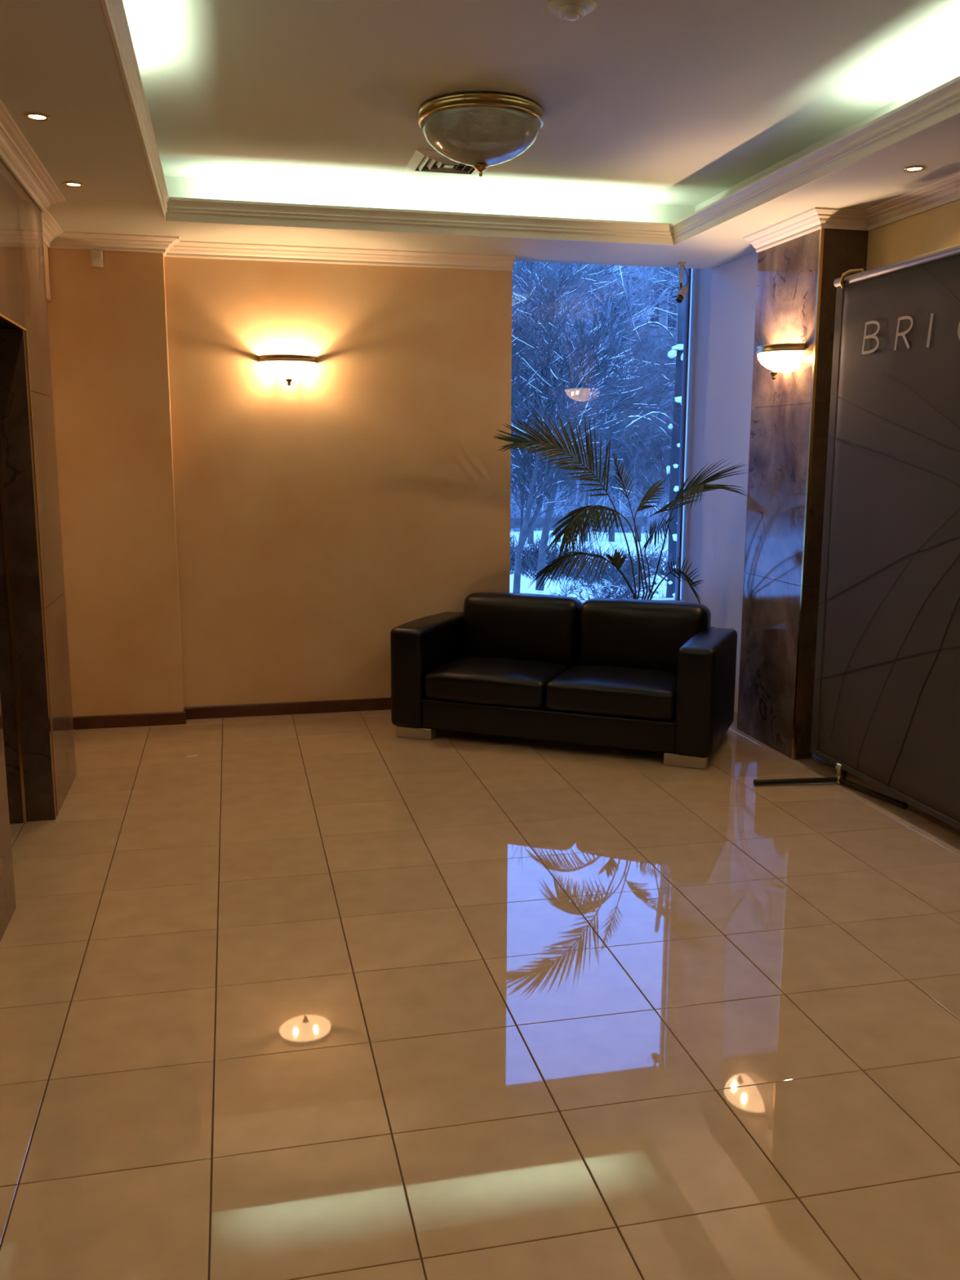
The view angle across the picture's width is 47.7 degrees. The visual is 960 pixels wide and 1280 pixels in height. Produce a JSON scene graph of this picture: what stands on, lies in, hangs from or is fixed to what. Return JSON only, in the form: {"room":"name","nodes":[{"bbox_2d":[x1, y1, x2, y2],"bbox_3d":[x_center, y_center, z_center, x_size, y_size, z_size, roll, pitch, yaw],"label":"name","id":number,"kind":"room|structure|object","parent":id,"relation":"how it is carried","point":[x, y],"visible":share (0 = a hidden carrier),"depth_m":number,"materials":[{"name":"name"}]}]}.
{"room":"lobby","nodes":[
{"label":"lobby","id":0,"kind":"room"},
{"bbox_2d":[0,243,51,329],"bbox_3d":[-1.522,0.033,1.320,0.808,2.750,9.400,-2,10,-13],"label":"wall","id":1,"kind":"structure","parent":0,"point":[45,248],"depth_m":5.60,"materials":[{"name":"beige paint"}]},
{"bbox_2d":[0,695,16,941],"bbox_3d":[-1.189,-0.066,1.749,0.022,2.598,3.598,-2,10,-13],"label":"cladding","id":2,"kind":"object","parent":1,"relation":"attached to","point":[7,897],"visible":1,"depth_m":3.57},
{"bbox_2d":[0,158,26,328],"bbox_3d":[-1.701,-1.440,3.784,0.018,0.588,0.994,-2,10,-13],"label":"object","id":3,"kind":"structure","parent":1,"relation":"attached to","point":[11,291],"depth_m":4.05,"materials":[{"name":"beige paint"}]},
{"bbox_2d":[0,313,58,823],"bbox_3d":[-1.872,-0.171,3.949,0.373,2.055,1.025,-2,10,-13],"label":"door","id":4,"kind":"structure","parent":1,"relation":"in","point":[24,677],"depth_m":4.42,"materials":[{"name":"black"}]},
{"bbox_2d":[16,178,76,813],"bbox_3d":[-1.880,-0.580,4.717,0.018,2.598,0.590,-2,10,-13],"label":"pillar","id":5,"kind":"structure","parent":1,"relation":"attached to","point":[30,224],"depth_m":4.70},
{"bbox_2d":[0,99,516,271],"bbox_3d":[0.008,-1.349,1.477,2.525,0.074,9.485,-2,10,-13],"label":"trim","id":6,"kind":"structure","parent":1,"relation":"attached to","point":[17,154],"depth_m":5.84,"materials":[{"name":"beige paint"}]},
{"bbox_2d":[46,248,512,716],"bbox_3d":[-1.622,-0.946,6.256,3.640,3.000,0.505,-2,10,-13],"label":"wall","id":7,"kind":"structure","parent":0,"point":[233,533],"depth_m":6.20,"materials":[{"name":"beige paint"}]},
{"bbox_2d":[89,249,103,266],"bbox_3d":[-2.011,-2.002,5.695,0.060,0.082,0.046,-2,10,-13],"label":"detector","id":8,"kind":"object","parent":7,"relation":"attached to","point":[96,255],"visible":1,"depth_m":5.68,"materials":[{"name":"beige plastic"}]},
{"bbox_2d":[72,697,391,729],"bbox_3d":[-1.211,0.429,6.315,2.795,0.072,0.856,-6,12,-34],"label":"baseboard","id":9,"kind":"structure","parent":7,"relation":"attached to","point":[375,704],"depth_m":6.37,"materials":[{"name":"brown wood"}]},
{"bbox_2d":[257,354,317,386],"bbox_3d":[-1.067,-1.502,6.059,0.330,0.165,0.152,-2,10,-13],"label":"wall sconce","id":10,"kind":"object","parent":7,"relation":"attached to","point":[287,367],"visible":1,"depth_m":6.02,"materials":[{"name":"white glass"}]},
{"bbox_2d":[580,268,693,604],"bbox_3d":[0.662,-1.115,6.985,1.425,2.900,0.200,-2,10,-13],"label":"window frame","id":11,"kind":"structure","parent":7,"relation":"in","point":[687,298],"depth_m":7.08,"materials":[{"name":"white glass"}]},
{"bbox_2d":[0,709,959,1279],"bbox_3d":[0.355,1.254,2.066,5.690,0.101,10.104,-2,10,-13],"label":"floor","id":12,"kind":"structure","parent":0,"point":[339,995],"depth_m":3.00,"materials":[{"name":"brown tile"}]},
{"bbox_2d":[390,591,737,768],"bbox_3d":[0.458,0.160,5.925,1.746,0.745,0.765,4,10,21],"label":"sofa","id":13,"kind":"object","parent":12,"relation":"on","point":[642,674],"visible":1,"depth_m":5.80,"materials":[{"name":"black leather"}]},
{"bbox_2d":[423,656,570,708],"bbox_3d":[0.109,0.210,5.984,0.680,0.174,0.595,4,10,21],"label":"seat cushion","id":14,"kind":"object","parent":13,"relation":"on","point":[465,682],"depth_m":5.77,"materials":[{"name":"black leather"}]},
{"bbox_2d":[462,591,582,667],"bbox_3d":[0.237,-0.057,6.216,0.689,0.419,0.251,4,10,21],"label":"cushion","id":15,"kind":"object","parent":13,"relation":"on","point":[545,628],"depth_m":6.10,"materials":[{"name":"black leather"}]},
{"bbox_2d":[545,663,677,719],"bbox_3d":[0.749,0.255,5.740,0.680,0.174,0.595,4,10,21],"label":"seat cushion","id":16,"kind":"object","parent":13,"relation":"on","point":[597,691],"depth_m":5.53,"materials":[{"name":"black leather"}]},
{"bbox_2d":[577,598,711,672],"bbox_3d":[0.896,-0.011,5.965,0.709,0.419,0.252,4,10,21],"label":"cushion","id":17,"kind":"object","parent":13,"relation":"on","point":[622,633],"depth_m":5.87,"materials":[{"name":"black leather"}]},
{"bbox_2d":[493,406,746,604],"bbox_3d":[0.753,-0.435,6.364,1.446,1.767,0.623,-2,10,-13],"label":"potted palm","id":18,"kind":"object","parent":12,"relation":"on","point":[569,531],"visible":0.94,"depth_m":6.24,"materials":[{"name":"palm leaves"},{"name":"terracotta"},{"name":"soil"}]},
{"bbox_2d":[737,228,868,759],"bbox_3d":[1.647,-0.728,5.643,0.248,2.600,0.643,-2,10,-13],"label":"marble pillar","id":19,"kind":"structure","parent":12,"relation":"on","point":[796,294],"depth_m":5.50,"materials":[{"name":"brown stone"}]},
{"bbox_2d":[756,342,805,379],"bbox_3d":[1.469,-1.385,5.427,0.152,0.165,0.330,-2,10,-13],"label":"wall sconce","id":20,"kind":"object","parent":19,"relation":"attached to","point":[776,357],"visible":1,"depth_m":5.33,"materials":[{"name":"white glass"}]},
{"bbox_2d":[753,244,959,830],"bbox_3d":[1.826,-0.304,3.918,0.609,2.350,2.586,-2,10,-13],"label":"banner stand","id":21,"kind":"object","parent":12,"relation":"on","point":[886,711],"visible":1,"depth_m":4.62,"materials":[{"name":"grey fabric"}]},
{"bbox_2d":[0,0,959,269],"bbox_3d":[0.386,-1.597,1.685,5.600,0.350,10.000,-2,10,-13],"label":"ceiling","id":22,"kind":"structure","parent":0,"point":[655,111],"depth_m":4.13,"materials":[{"name":"white paint"}]},
{"bbox_2d":[23,112,50,121],"bbox_3d":[-1.494,-1.764,3.666,0.084,0.006,0.084,-2,10,-13],"label":"recessed light","id":23,"kind":"object","parent":22,"relation":"in","point":[31,116],"visible":1,"depth_m":3.67,"materials":[{"name":"gold metal"}]},
{"bbox_2d":[62,182,84,187],"bbox_3d":[-1.718,-1.925,4.592,0.084,0.006,0.084,-2,10,-13],"label":"recessed light","id":24,"kind":"object","parent":22,"relation":"in","point":[74,184],"visible":1,"depth_m":4.59,"materials":[{"name":"gold metal"}]},
{"bbox_2d":[404,148,479,174],"bbox_3d":[-0.149,-2.266,5.172,0.370,0.023,0.370,-2,10,-13],"label":"ceiling vent","id":25,"kind":"object","parent":22,"relation":"in","point":[424,160],"visible":0.75,"depth_m":5.18,"materials":[{"name":"white metal"}]},
{"bbox_2d":[417,92,543,176],"bbox_3d":[0.003,-2.018,4.418,0.510,0.251,0.510,-2,10,-13],"label":"dome lamp","id":26,"kind":"object","parent":22,"relation":"attached to","point":[480,131],"visible":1,"depth_m":4.25,"materials":[{"name":"gold metal"}]},
{"bbox_2d":[100,0,959,245],"bbox_3d":[0.333,-1.716,3.100,2.677,0.107,5.204,-2,10,-13],"label":"trim","id":27,"kind":"structure","parent":22,"relation":"attached to","point":[941,104],"depth_m":5.33,"materials":[{"name":"beige paint"}]},
{"bbox_2d":[547,0,595,21],"bbox_3d":[0.283,-1.937,3.346,0.150,0.046,0.150,-2,10,-13],"label":"smoke detector","id":28,"kind":"object","parent":22,"relation":"attached to","point":[566,10],"visible":1,"depth_m":3.32,"materials":[{"name":"beige plastic"}]},
{"bbox_2d":[671,262,688,302],"bbox_3d":[1.198,-2.119,6.450,0.122,0.237,0.074,-9,13,-43],"label":"security camera","id":29,"kind":"object","parent":22,"relation":"hanging from","point":[682,291],"visible":1,"depth_m":6.45,"materials":[{"name":"beige plastic"}]},
{"bbox_2d":[902,165,925,172],"bbox_3d":[1.718,-1.862,4.296,0.084,0.006,0.084,-2,10,-13],"label":"recessed light","id":30,"kind":"object","parent":22,"relation":"in","point":[914,168],"visible":1,"depth_m":4.29,"materials":[{"name":"gold metal"}]},
{"bbox_2d":[680,252,758,712],"bbox_3d":[1.693,-0.943,6.300,0.275,3.000,1.890,-2,10,-13],"label":"wall","id":31,"kind":"structure","parent":0,"point":[723,297],"depth_m":6.64,"materials":[{"name":"white paint"}]},
{"bbox_2d":[742,173,959,252],"bbox_3d":[2.489,-1.360,1.587,0.337,0.074,8.600,-2,10,-13],"label":"trim","id":32,"kind":"structure","parent":31,"relation":"attached to","point":[947,190],"depth_m":5.03,"materials":[{"name":"beige paint"}]},
{"bbox_2d":[866,199,959,270],"bbox_3d":[2.818,-0.122,1.565,0.210,3.000,8.000,-2,10,-13],"label":"wall","id":33,"kind":"structure","parent":0,"point":[938,228],"depth_m":4.80,"materials":[{"name":"yellow paint"}]},
{"label":"outside","id":34,"kind":"structure","parent":0,"visible":0},
{"bbox_2d":[509,443,668,599],"bbox_3d":[1.266,-20.751,82.456,160.000,18.339,150.000,-2,10,-13],"label":"ground","id":35,"kind":"structure","parent":34,"point":[525,582],"depth_m":29.29,"materials":[{"name":"white snow"}]},
{"bbox_2d":[516,399,581,516],"bbox_3d":[2.579,-7.827,42.741,4.027,6.374,3.664,3,10,18],"label":"tree","id":36,"kind":"object","parent":35,"relation":"on","point":[543,399],"visible":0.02,"depth_m":43.02,"materials":[{"name":"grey plant"}]},
{"bbox_2d":[511,261,631,368],"bbox_3d":[2.450,-13.008,47.217,8.440,13.210,8.844,8,13,40],"label":"tree","id":37,"kind":"object","parent":35,"relation":"on","point":[526,261],"visible":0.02,"depth_m":47.33,"materials":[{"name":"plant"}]},
{"bbox_2d":[510,516,647,543],"bbox_3d":[1.796,-3.043,30.579,6.100,0.800,0.140,-2,10,-13],"label":"wooden rail fence","id":38,"kind":"object","parent":35,"relation":"on","point":[514,522],"visible":0.22,"depth_m":30.81,"materials":[{"name":"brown wood"}]},
{"bbox_2d":[510,261,661,510],"bbox_3d":[1.928,-9.423,37.645,8.260,11.073,6.077,-2,10,-13],"label":"tree","id":39,"kind":"object","parent":35,"relation":"on","point":[605,272],"visible":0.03,"depth_m":37.43,"materials":[{"name":"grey plant"}]},
{"bbox_2d":[511,261,661,509],"bbox_3d":[2.501,-10.902,40.261,8.844,13.210,8.440,5,11,28],"label":"tree","id":40,"kind":"object","parent":35,"relation":"on","point":[622,270],"visible":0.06,"depth_m":38.68,"materials":[{"name":"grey plant"}]},
{"bbox_2d":[560,264,613,333],"bbox_3d":[4.026,-18.309,65.446,8.260,11.073,6.077,-7,12,-35],"label":"tree","id":41,"kind":"object","parent":35,"relation":"on","point":[561,264],"visible":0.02,"depth_m":65.61,"materials":[{"name":"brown plant"}]},
{"bbox_2d":[510,533,667,588],"bbox_3d":[2.940,-1.762,23.250,16.470,1.120,5.437,8,12,38],"label":"undergrowth","id":42,"kind":"object","parent":35,"relation":"on","point":[529,563],"visible":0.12,"depth_m":23.12,"materials":[{"name":"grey plant"}]},
{"bbox_2d":[527,317,652,528],"bbox_3d":[3.717,-7.198,36.447,3.169,7.377,4.326,9,13,43],"label":"tree","id":43,"kind":"object","parent":35,"relation":"on","point":[588,328],"visible":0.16,"depth_m":36.48,"materials":[{"name":"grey plant"}]},
{"bbox_2d":[541,377,639,506],"bbox_3d":[3.841,-6.413,37.555,3.542,5.545,3.712,-3,10,-20],"label":"tree","id":44,"kind":"object","parent":35,"relation":"on","point":[601,377],"visible":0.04,"depth_m":37.09,"materials":[{"name":"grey plant"}]},
{"bbox_2d":[510,279,675,592],"bbox_3d":[0.948,-2.317,14.750,3.093,4.880,3.457,-8,13,-39],"label":"bare tree","id":45,"kind":"object","parent":35,"relation":"on","point":[532,483],"visible":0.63,"depth_m":14.34,"materials":[{"name":"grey plant"}]},
{"bbox_2d":[511,261,675,591],"bbox_3d":[1.276,-4.429,19.663,3.848,6.892,6.441,5,11,27],"label":"bare tree","id":46,"kind":"object","parent":35,"relation":"on","point":[546,527],"visible":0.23,"depth_m":19.18,"materials":[{"name":"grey plant"}]},
{"bbox_2d":[510,321,677,533],"bbox_3d":[-15.229,-14.187,56.470,115.563,14.253,58.002,-2,10,-13],"label":"brushwood","id":47,"kind":"object","parent":35,"relation":"on","point":[656,476],"visible":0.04,"depth_m":39.03,"materials":[{"name":"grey plant"}]},
{"bbox_2d":[511,338,669,520],"bbox_3d":[-14.930,-13.623,55.312,104.878,12.622,54.715,-2,10,-13],"label":"snow flecks","id":48,"kind":"object","parent":47,"relation":"on","point":[652,339],"visible":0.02,"depth_m":39.19,"materials":[{"name":"white snow"}]},
{"bbox_2d":[511,261,678,530],"bbox_3d":[2.772,-9.938,34.043,8.844,13.210,8.440,5,11,27],"label":"tree","id":49,"kind":"object","parent":35,"relation":"on","point":[516,290],"visible":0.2,"depth_m":33.46,"materials":[{"name":"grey plant"}]},
{"bbox_2d":[570,265,619,319],"bbox_3d":[3.866,-20.562,68.057,8.844,13.210,8.440,4,11,23],"label":"tree","id":50,"kind":"object","parent":35,"relation":"on","point":[588,265],"visible":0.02,"depth_m":68.38,"materials":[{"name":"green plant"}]},
{"bbox_2d":[560,361,659,502],"bbox_3d":[5.371,-8.718,45.821,4.261,6.670,4.465,-1,10,-5],"label":"tree","id":51,"kind":"object","parent":35,"relation":"on","point":[615,362],"visible":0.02,"depth_m":45.00,"materials":[{"name":"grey plant"}]},
{"bbox_2d":[548,537,675,600],"bbox_3d":[1.322,-0.312,12.187,1.727,1.769,1.164,6,11,29],"label":"bare shrub","id":52,"kind":"object","parent":35,"relation":"on","point":[616,586],"visible":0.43,"depth_m":11.99,"materials":[{"name":"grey plant"}]},
{"bbox_2d":[538,265,688,598],"bbox_3d":[1.954,-2.724,13.530,2.174,6.108,1.430,-3,10,-16],"label":"tree","id":53,"kind":"object","parent":35,"relation":"on","point":[673,469],"visible":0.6,"depth_m":13.65,"materials":[{"name":"black plant"}]},
{"bbox_2d":[551,265,678,417],"bbox_3d":[6.044,-13.530,52.769,8.260,11.073,6.077,0,10,2],"label":"tree","id":54,"kind":"object","parent":35,"relation":"on","point":[655,286],"visible":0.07,"depth_m":52.17,"materials":[{"name":"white plant"}]},
{"bbox_2d":[570,265,679,362],"bbox_3d":[10.655,-26.455,82.583,19.600,16.200,9.800,-9,14,-44],"label":"wooden house","id":55,"kind":"structure","parent":35,"relation":"on","point":[664,322],"depth_m":79.47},
{"bbox_2d":[592,370,675,531],"bbox_3d":[5.396,-6.296,36.962,3.484,5.514,3.170,-9,13,-43],"label":"tree","id":56,"kind":"object","parent":35,"relation":"on","point":[652,432],"visible":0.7,"depth_m":36.71,"materials":[{"name":"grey plant"}]},
{"bbox_2d":[605,394,673,489],"bbox_3d":[6.803,-7.596,44.329,3.764,5.046,2.769,-6,12,-33],"label":"tree","id":57,"kind":"object","parent":35,"relation":"on","point":[652,464],"visible":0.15,"depth_m":43.77,"materials":[{"name":"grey plant"}]},
{"bbox_2d":[608,324,675,400],"bbox_3d":[9.024,-14.751,62.316,4.688,7.003,4.474,4,11,23],"label":"tree","id":58,"kind":"object","parent":35,"relation":"on","point":[660,352],"visible":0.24,"depth_m":62.26,"materials":[{"name":"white plant"}]},
{"bbox_2d":[608,360,675,480],"bbox_3d":[8.082,-10.248,51.368,4.518,6.056,3.323,-2,10,-15],"label":"tree","id":59,"kind":"object","parent":35,"relation":"on","point":[653,379],"visible":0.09,"depth_m":51.49,"materials":[{"name":"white plant"}]},
{"bbox_2d":[610,344,675,435],"bbox_3d":[8.249,-12.434,56.568,4.476,6.000,3.293,-6,11,-31],"label":"tree","id":60,"kind":"object","parent":35,"relation":"on","point":[638,358],"visible":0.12,"depth_m":56.67,"materials":[{"name":"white plant"}]},
{"bbox_2d":[617,381,672,528],"bbox_3d":[6.334,-6.550,38.787,3.947,5.290,2.904,8,13,39],"label":"tree","id":61,"kind":"object","parent":35,"relation":"on","point":[662,464],"visible":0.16,"depth_m":38.40,"materials":[{"name":"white plant"}]},
{"bbox_2d":[625,323,667,367],"bbox_3d":[11.422,-19.101,75.069,3.622,6.176,2.653,0,10,0],"label":"tree","id":62,"kind":"object","parent":35,"relation":"on","point":[639,335],"visible":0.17,"depth_m":74.57,"materials":[{"name":"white plant"}]},
{"bbox_2d":[628,315,671,363],"bbox_3d":[11.686,-20.528,78.476,4.027,6.374,3.664,-1,10,-5],"label":"tree","id":63,"kind":"object","parent":35,"relation":"on","point":[651,315],"visible":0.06,"depth_m":78.46,"materials":[{"name":"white plant"}]},
{"bbox_2d":[637,573,666,589],"bbox_3d":[2.748,-0.735,16.738,0.573,0.585,0.553,9,13,42],"label":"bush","id":64,"kind":"object","parent":35,"relation":"on","point":[657,581],"visible":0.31,"depth_m":16.56,"materials":[{"name":"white plant"}]},
{"bbox_2d":[637,361,669,429],"bbox_3d":[8.475,-11.519,55.495,3.259,5.159,2.965,-3,10,-16],"label":"tree","id":65,"kind":"object","parent":35,"relation":"on","point":[639,362],"visible":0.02,"depth_m":54.49,"materials":[{"name":"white plant"}]},
{"bbox_2d":[640,583,666,598],"bbox_3d":[2.582,-0.504,15.710,0.645,0.630,0.658,2,10,8],"label":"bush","id":66,"kind":"object","parent":35,"relation":"on","point":[660,588],"visible":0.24,"depth_m":15.52,"materials":[{"name":"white plant"}]},
{"bbox_2d":[643,266,679,298],"bbox_3d":[12.353,-24.024,80.237,8.315,11.073,6.113,6,11,29],"label":"tree","id":67,"kind":"object","parent":35,"relation":"on","point":[668,268],"visible":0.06,"depth_m":78.82,"materials":[{"name":"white plant"}]},
{"bbox_2d":[649,337,676,389],"bbox_3d":[11.314,-14.485,62.897,3.503,6.094,3.850,-8,12,-38],"label":"tree","id":68,"kind":"object","parent":35,"relation":"on","point":[661,357],"visible":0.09,"depth_m":62.43,"materials":[{"name":"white plant"}]},
{"bbox_2d":[653,386,674,458],"bbox_3d":[7.471,-7.337,36.724,4.326,7.377,3.169,8,12,37],"label":"tree","id":69,"kind":"object","parent":35,"relation":"on","point":[673,387],"visible":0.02,"depth_m":37.36,"materials":[{"name":"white plant"}]},
{"bbox_2d":[654,384,673,442],"bbox_3d":[8.574,-8.140,41.251,4.182,7.131,3.064,-2,10,-12],"label":"tree","id":70,"kind":"object","parent":35,"relation":"on","point":[661,384],"visible":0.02,"depth_m":41.74,"materials":[{"name":"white plant"}]},
{"bbox_2d":[638,267,690,378],"bbox_3d":[9.954,-11.004,40.421,8.440,13.210,8.844,9,13,42],"label":"tree","id":71,"kind":"object","parent":35,"relation":"on","point":[671,268],"visible":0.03,"depth_m":39.71,"materials":[{"name":"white plant"}]},
{"bbox_2d":[650,266,679,334],"bbox_3d":[11.088,-11.665,44.881,8.440,13.210,8.844,8,13,39],"label":"tree","id":72,"kind":"object","parent":35,"relation":"on","point":[664,267],"visible":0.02,"depth_m":44.01,"materials":[{"name":"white plant"}]},
{"bbox_2d":[662,374,674,415],"bbox_3d":[11.873,-13.013,59.964,4.020,5.388,2.957,5,11,25],"label":"tree","id":73,"kind":"object","parent":35,"relation":"on","point":[670,375],"visible":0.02,"depth_m":60.42,"materials":[{"name":"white plant"}]},
{"bbox_2d":[662,332,677,449],"bbox_3d":[7.471,-6.397,34.257,4.027,6.374,3.664,5,11,27],"label":"tree","id":74,"kind":"object","parent":35,"relation":"on","point":[673,332],"visible":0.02,"depth_m":35.26,"materials":[{"name":"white plant"}]},
{"bbox_2d":[648,266,691,279],"bbox_3d":[9.916,-9.475,37.187,8.260,11.073,6.077,-4,11,-23],"label":"tree","id":75,"kind":"object","parent":35,"relation":"on","point":[672,274],"visible":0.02,"depth_m":35.94,"materials":[{"name":"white plant"}]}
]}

